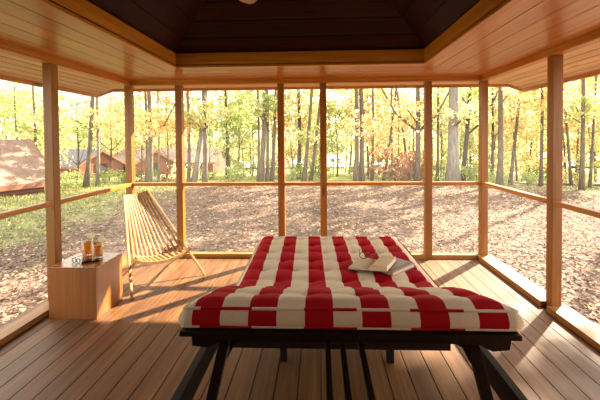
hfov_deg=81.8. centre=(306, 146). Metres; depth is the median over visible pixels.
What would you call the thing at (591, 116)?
tree
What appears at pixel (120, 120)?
tree
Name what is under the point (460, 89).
tree
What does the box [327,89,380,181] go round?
tree
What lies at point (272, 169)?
tree
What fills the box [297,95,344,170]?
tree
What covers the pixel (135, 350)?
floor
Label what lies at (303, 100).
tree
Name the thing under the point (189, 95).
tree
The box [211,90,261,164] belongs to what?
tree
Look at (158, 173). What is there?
tree
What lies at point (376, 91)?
tree
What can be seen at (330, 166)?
shrub
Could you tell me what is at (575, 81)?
tree
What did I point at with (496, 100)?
tree
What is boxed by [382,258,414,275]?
book
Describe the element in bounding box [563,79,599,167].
tree
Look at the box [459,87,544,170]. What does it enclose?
tree
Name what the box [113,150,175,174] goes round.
cabin
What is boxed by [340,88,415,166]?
tree
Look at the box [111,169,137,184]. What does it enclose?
shrub
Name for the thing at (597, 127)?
tree
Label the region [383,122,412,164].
tree
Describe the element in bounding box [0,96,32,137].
tree
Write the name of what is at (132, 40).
ceiling
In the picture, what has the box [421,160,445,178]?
shrub
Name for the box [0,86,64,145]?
tree
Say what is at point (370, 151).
shrub
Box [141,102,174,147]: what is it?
tree
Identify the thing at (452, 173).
tree
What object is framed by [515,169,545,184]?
shrub
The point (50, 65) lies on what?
window frame
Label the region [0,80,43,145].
tree
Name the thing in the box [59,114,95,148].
tree
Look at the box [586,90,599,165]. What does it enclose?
tree
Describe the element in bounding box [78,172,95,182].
shrub
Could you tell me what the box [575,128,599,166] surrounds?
tree
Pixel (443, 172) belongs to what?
shrub
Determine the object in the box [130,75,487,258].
window frame
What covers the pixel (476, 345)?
frame
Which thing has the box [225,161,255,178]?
shrub
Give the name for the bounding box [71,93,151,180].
tree
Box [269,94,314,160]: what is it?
tree
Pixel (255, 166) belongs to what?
shrub
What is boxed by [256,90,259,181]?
tree
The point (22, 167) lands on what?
cabin
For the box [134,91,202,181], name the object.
tree
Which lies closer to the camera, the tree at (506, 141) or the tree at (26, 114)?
the tree at (506, 141)
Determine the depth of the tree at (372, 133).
18.39 m
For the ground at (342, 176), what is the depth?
8.69 m
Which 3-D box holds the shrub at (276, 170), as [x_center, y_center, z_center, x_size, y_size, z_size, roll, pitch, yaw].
[-1.912,1.713,21.290,1.358,1.007,1.179,-1,1,-36]
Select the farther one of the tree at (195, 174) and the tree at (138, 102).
the tree at (138, 102)
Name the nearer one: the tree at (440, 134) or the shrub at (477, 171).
the shrub at (477, 171)
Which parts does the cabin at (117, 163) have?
door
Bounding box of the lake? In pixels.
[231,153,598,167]
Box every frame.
[0,40,135,345]
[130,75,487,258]
[170,244,527,399]
[478,29,599,350]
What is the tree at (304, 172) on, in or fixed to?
on the ground at (342, 176)
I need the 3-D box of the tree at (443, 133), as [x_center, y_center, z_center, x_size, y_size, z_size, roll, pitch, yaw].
[9.266,-0.736,25.593,4.826,6.204,3.756,0,1,8]
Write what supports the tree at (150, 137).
on the ground at (342, 176)
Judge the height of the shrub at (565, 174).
0.990 m
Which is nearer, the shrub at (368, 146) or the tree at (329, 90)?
the tree at (329, 90)
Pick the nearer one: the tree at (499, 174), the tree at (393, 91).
the tree at (499, 174)
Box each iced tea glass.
[81,232,94,255]
[92,236,104,257]
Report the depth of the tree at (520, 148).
26.03 m
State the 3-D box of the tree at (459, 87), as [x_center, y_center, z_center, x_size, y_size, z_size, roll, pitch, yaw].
[11.924,-1.798,26.624,5.715,8.383,6.576,0,1,2]
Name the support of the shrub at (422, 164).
on the ground at (342, 176)
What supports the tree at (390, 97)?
on the ground at (342, 176)
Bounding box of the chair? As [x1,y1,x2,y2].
[122,189,205,298]
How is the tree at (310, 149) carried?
on the ground at (342, 176)
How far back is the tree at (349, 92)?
28.08 m
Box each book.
[347,255,396,272]
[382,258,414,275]
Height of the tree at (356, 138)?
14.250 m
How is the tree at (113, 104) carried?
on the ground at (342, 176)
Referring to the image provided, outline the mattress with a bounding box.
[178,236,523,331]
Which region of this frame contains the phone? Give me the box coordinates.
[81,258,99,263]
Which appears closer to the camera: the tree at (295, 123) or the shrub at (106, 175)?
the shrub at (106, 175)
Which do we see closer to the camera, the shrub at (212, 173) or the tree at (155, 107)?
the shrub at (212, 173)
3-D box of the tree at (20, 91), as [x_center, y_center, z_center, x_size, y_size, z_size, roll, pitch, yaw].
[-18.223,-1.228,21.596,5.926,7.820,5.626,0,1,2]
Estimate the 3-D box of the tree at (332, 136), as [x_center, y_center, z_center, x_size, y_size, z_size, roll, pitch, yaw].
[1.639,-0.532,23.902,3.475,5.583,3.671,-1,2,-39]
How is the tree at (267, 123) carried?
on the ground at (342, 176)
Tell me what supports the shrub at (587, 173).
on the ground at (342, 176)
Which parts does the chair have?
leg, leg, rail, leg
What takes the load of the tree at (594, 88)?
on the ground at (342, 176)
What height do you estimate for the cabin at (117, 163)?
3.910 m
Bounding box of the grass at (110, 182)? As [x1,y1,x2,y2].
[0,177,225,252]
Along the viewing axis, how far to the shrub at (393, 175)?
17.08 m
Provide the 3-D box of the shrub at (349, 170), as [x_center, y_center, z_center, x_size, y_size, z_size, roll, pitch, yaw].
[2.813,1.580,20.573,1.224,0.995,1.378,0,1,2]
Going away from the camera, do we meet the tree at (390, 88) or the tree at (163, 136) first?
the tree at (390, 88)
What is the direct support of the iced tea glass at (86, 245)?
on the side table
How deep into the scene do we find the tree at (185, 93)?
25.22 m
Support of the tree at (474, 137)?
on the ground at (342, 176)
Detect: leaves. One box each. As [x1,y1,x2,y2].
[0,180,599,326]
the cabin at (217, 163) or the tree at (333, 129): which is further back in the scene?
the cabin at (217, 163)
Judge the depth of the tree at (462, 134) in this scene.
21.71 m
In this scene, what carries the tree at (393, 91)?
on the ground at (342, 176)
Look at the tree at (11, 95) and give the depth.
25.41 m
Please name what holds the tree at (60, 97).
on the ground at (342, 176)
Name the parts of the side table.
panel, panel, panel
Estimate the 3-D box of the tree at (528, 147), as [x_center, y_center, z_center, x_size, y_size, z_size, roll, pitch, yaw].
[19.980,-1.242,30.038,5.503,8.065,6.149,0,1,2]
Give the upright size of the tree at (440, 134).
8.052 m
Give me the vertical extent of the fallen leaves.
0.816 m
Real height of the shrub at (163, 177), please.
0.798 m
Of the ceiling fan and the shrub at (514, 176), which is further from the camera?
the shrub at (514, 176)
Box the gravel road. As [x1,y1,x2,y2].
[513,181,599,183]
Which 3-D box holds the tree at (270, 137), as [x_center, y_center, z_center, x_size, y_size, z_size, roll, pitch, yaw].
[-4.940,-0.309,47.031,4.970,7.181,5.020,0,1,2]
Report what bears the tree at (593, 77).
on the ground at (342, 176)
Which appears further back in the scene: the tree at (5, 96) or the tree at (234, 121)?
the tree at (5, 96)
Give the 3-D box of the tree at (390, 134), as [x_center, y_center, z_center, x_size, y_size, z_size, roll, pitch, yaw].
[5.776,-4.668,18.873,8.522,13.384,7.668,0,1,35]
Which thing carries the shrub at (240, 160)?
on the ground at (342, 176)
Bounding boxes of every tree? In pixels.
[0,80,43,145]
[0,80,60,146]
[0,81,73,172]
[0,84,20,138]
[0,86,42,147]
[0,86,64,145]
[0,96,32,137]
[6,96,43,137]
[8,99,79,167]
[25,96,104,187]
[27,88,113,182]
[59,107,114,152]
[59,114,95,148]
[60,117,87,148]
[61,118,95,149]
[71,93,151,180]
[72,98,124,186]
[75,128,124,153]
[82,118,117,154]
[87,92,174,181]
[87,104,123,154]
[91,92,157,181]
[95,92,173,178]
[95,121,124,153]
[112,102,155,152]
[112,107,162,149]
[119,91,201,176]
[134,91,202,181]
[135,119,166,149]
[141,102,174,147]
[151,91,230,172]
[154,109,186,147]
[156,91,217,181]
[156,108,196,149]
[157,92,159,181]
[171,95,202,147]
[185,91,237,174]
[185,117,225,147]
[187,91,234,181]
[191,98,233,147]
[193,90,257,175]
[200,91,255,178]
[210,90,273,175]
[210,91,269,164]
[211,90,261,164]
[221,92,273,173]
[231,90,276,181]
[237,90,306,140]
[252,118,287,161]
[253,90,308,181]
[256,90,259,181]
[265,90,268,181]
[269,90,319,159]
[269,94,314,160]
[269,99,311,165]
[284,89,347,173]
[284,90,330,178]
[285,95,319,180]
[287,89,374,175]
[291,101,335,169]
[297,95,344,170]
[301,89,312,181]
[311,100,352,176]
[315,89,393,173]
[326,89,409,175]
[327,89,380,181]
[327,98,364,172]
[337,89,382,180]
[338,91,400,172]
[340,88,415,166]
[352,89,358,181]
[364,88,413,180]
[364,97,415,161]
[365,88,420,158]
[365,88,433,161]
[376,88,440,160]
[380,88,448,180]
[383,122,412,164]
[390,88,394,178]
[393,94,423,156]
[400,99,461,163]
[403,87,477,176]
[407,114,440,158]
[420,88,467,180]
[421,89,471,170]
[432,87,497,175]
[432,87,497,180]
[432,95,489,166]
[433,87,512,169]
[438,88,496,185]
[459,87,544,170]
[459,110,497,164]
[463,88,538,168]
[470,90,540,164]
[474,87,546,180]
[477,81,575,174]
[488,81,572,186]
[488,87,539,180]
[488,87,542,185]
[489,93,545,184]
[489,100,545,168]
[503,91,570,173]
[505,94,572,174]
[518,79,599,181]
[528,79,599,189]
[530,76,599,182]
[535,79,599,178]
[536,75,599,187]
[544,78,599,170]
[545,78,599,181]
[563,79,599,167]
[563,84,599,186]
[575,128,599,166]
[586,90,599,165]
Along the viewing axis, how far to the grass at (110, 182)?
13.10 m
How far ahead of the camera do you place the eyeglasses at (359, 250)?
2.79 m
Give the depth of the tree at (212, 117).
49.88 m
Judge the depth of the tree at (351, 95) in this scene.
23.88 m
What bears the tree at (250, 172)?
on the ground at (342, 176)
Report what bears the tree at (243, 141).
on the ground at (342, 176)
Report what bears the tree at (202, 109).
on the ground at (342, 176)
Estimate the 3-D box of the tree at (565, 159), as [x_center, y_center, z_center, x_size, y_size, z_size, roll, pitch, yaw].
[14.331,-0.962,19.418,5.007,6.204,3.959,0,1,35]
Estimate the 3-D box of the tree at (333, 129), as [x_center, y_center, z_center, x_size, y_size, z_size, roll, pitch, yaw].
[3.606,-0.977,32.963,4.655,7.225,4.933,0,1,2]
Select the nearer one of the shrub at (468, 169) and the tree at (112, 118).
the shrub at (468, 169)
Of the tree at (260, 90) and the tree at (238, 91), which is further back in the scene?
the tree at (260, 90)
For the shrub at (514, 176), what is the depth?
21.25 m
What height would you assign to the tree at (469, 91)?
13.110 m
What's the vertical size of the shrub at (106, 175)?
1.025 m
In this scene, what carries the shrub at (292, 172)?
on the ground at (342, 176)
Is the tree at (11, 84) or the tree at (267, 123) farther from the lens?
the tree at (11, 84)
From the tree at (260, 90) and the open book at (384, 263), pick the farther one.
the tree at (260, 90)
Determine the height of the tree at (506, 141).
6.455 m
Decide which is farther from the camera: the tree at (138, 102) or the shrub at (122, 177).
the tree at (138, 102)
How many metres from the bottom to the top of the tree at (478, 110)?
6.611 m
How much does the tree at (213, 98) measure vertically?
10.052 m
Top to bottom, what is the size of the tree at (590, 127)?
7.449 m
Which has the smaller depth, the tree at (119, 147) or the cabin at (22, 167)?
the cabin at (22, 167)
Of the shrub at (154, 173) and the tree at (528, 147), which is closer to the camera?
the shrub at (154, 173)
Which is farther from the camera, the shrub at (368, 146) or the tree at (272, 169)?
the shrub at (368, 146)
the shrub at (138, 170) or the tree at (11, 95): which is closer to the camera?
the shrub at (138, 170)
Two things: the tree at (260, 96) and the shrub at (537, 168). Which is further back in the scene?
the tree at (260, 96)
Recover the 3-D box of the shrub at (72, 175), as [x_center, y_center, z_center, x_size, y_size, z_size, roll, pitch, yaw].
[-12.548,1.737,18.323,1.770,1.071,1.725,1,2,42]
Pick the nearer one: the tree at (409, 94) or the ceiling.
the ceiling
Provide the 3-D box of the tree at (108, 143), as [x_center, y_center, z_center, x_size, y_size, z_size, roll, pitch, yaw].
[-28.303,-0.352,48.186,6.742,9.003,6.688,0,1,24]
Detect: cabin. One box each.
[0,139,44,196]
[60,149,124,178]
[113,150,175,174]
[156,148,225,172]
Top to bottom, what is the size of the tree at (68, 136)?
9.062 m
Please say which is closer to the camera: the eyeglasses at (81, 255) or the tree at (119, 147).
the eyeglasses at (81, 255)
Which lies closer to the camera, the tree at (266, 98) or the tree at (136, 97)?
the tree at (266, 98)
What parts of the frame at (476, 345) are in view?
rail, leg, cross rail, backrest frame, leg, rail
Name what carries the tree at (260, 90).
on the ground at (342, 176)
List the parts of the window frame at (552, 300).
corner post, plate, rail, post, plate, rail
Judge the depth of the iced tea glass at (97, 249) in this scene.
3.40 m
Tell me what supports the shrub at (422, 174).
on the ground at (342, 176)
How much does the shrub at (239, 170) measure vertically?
1.013 m
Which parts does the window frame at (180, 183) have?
rail, plate, post, plate, rail, post, rail, post, rail, plate, post, plate, rail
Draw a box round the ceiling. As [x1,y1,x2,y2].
[0,0,599,97]
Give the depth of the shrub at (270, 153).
49.25 m
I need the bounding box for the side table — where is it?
[48,253,122,319]
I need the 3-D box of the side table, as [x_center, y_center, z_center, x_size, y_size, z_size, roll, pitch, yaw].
[-2.131,1.339,3.370,0.450,0.478,0.420,0,1,2]
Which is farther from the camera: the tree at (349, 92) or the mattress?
the tree at (349, 92)
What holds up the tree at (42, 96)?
on the ground at (342, 176)
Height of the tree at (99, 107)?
9.923 m
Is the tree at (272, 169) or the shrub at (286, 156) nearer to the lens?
the tree at (272, 169)
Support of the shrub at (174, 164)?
on the ground at (342, 176)
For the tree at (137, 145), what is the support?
on the ground at (342, 176)
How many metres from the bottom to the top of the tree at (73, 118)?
7.758 m
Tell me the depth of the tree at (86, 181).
17.37 m
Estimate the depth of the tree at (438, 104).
17.75 m
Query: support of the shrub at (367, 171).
on the ground at (342, 176)
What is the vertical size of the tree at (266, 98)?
13.414 m
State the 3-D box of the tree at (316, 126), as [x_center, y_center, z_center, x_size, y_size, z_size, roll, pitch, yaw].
[1.383,-4.724,18.395,6.851,13.470,6.721,0,1,2]
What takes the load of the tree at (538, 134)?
on the ground at (342, 176)
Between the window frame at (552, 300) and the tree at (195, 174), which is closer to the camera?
the window frame at (552, 300)
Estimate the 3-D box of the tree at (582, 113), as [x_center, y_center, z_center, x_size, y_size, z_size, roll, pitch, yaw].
[11.285,-4.588,14.551,3.985,13.038,3.387,0,1,2]
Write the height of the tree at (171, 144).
9.479 m
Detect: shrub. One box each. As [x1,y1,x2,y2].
[60,168,83,187]
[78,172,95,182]
[92,168,117,183]
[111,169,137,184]
[113,165,144,181]
[142,169,160,180]
[155,171,175,180]
[166,160,202,181]
[208,170,218,178]
[218,164,247,181]
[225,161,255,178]
[230,146,257,167]
[240,146,275,169]
[255,153,286,168]
[269,166,277,178]
[275,143,308,169]
[285,168,299,180]
[290,161,319,178]
[315,165,335,178]
[343,146,369,168]
[345,165,353,178]
[353,151,384,167]
[364,144,434,180]
[365,168,379,179]
[395,155,433,180]
[402,165,434,180]
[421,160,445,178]
[433,170,445,180]
[460,164,477,180]
[463,164,495,181]
[488,167,509,183]
[503,168,522,179]
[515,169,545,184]
[520,164,546,181]
[545,168,575,182]
[573,172,599,186]
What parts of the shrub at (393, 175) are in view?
stem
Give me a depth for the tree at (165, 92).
27.28 m
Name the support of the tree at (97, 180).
on the ground at (342, 176)
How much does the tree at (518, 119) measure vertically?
12.837 m
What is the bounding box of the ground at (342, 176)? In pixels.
[0,166,599,326]
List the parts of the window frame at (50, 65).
plate, rail, post, rail, plate, corner post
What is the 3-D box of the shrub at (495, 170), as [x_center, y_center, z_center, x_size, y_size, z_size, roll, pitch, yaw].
[9.389,1.537,16.973,1.249,1.050,1.444,0,1,2]
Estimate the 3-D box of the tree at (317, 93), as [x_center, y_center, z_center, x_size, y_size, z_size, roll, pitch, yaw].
[-0.697,-1.631,26.150,5.531,7.820,5.656,0,1,2]
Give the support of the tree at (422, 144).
on the ground at (342, 176)
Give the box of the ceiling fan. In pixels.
[239,0,256,3]
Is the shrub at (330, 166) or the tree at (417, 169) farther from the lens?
the shrub at (330, 166)
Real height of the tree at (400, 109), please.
14.263 m
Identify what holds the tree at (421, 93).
on the ground at (342, 176)
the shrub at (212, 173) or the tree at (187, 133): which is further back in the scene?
the shrub at (212, 173)
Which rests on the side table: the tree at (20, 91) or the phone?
the phone
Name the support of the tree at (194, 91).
on the ground at (342, 176)
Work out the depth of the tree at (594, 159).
23.29 m
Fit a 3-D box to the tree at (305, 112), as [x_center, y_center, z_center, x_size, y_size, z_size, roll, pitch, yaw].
[-0.523,-4.563,19.797,8.056,13.253,7.894,-1,1,-25]
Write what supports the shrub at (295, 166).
on the ground at (342, 176)
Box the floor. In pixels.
[0,252,599,399]
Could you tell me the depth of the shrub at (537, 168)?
18.27 m
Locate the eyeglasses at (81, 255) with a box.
[72,255,91,262]
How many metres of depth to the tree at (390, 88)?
20.81 m
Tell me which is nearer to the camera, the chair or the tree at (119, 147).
the chair
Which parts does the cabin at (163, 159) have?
door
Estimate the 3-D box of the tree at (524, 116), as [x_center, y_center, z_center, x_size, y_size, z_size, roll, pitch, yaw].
[9.994,-4.520,18.558,8.029,13.202,7.224,0,1,34]
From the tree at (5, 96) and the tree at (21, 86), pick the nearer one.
the tree at (21, 86)
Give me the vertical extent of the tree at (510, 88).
8.280 m
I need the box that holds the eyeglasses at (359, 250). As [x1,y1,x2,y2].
[359,250,376,258]
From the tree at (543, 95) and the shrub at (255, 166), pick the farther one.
the shrub at (255, 166)

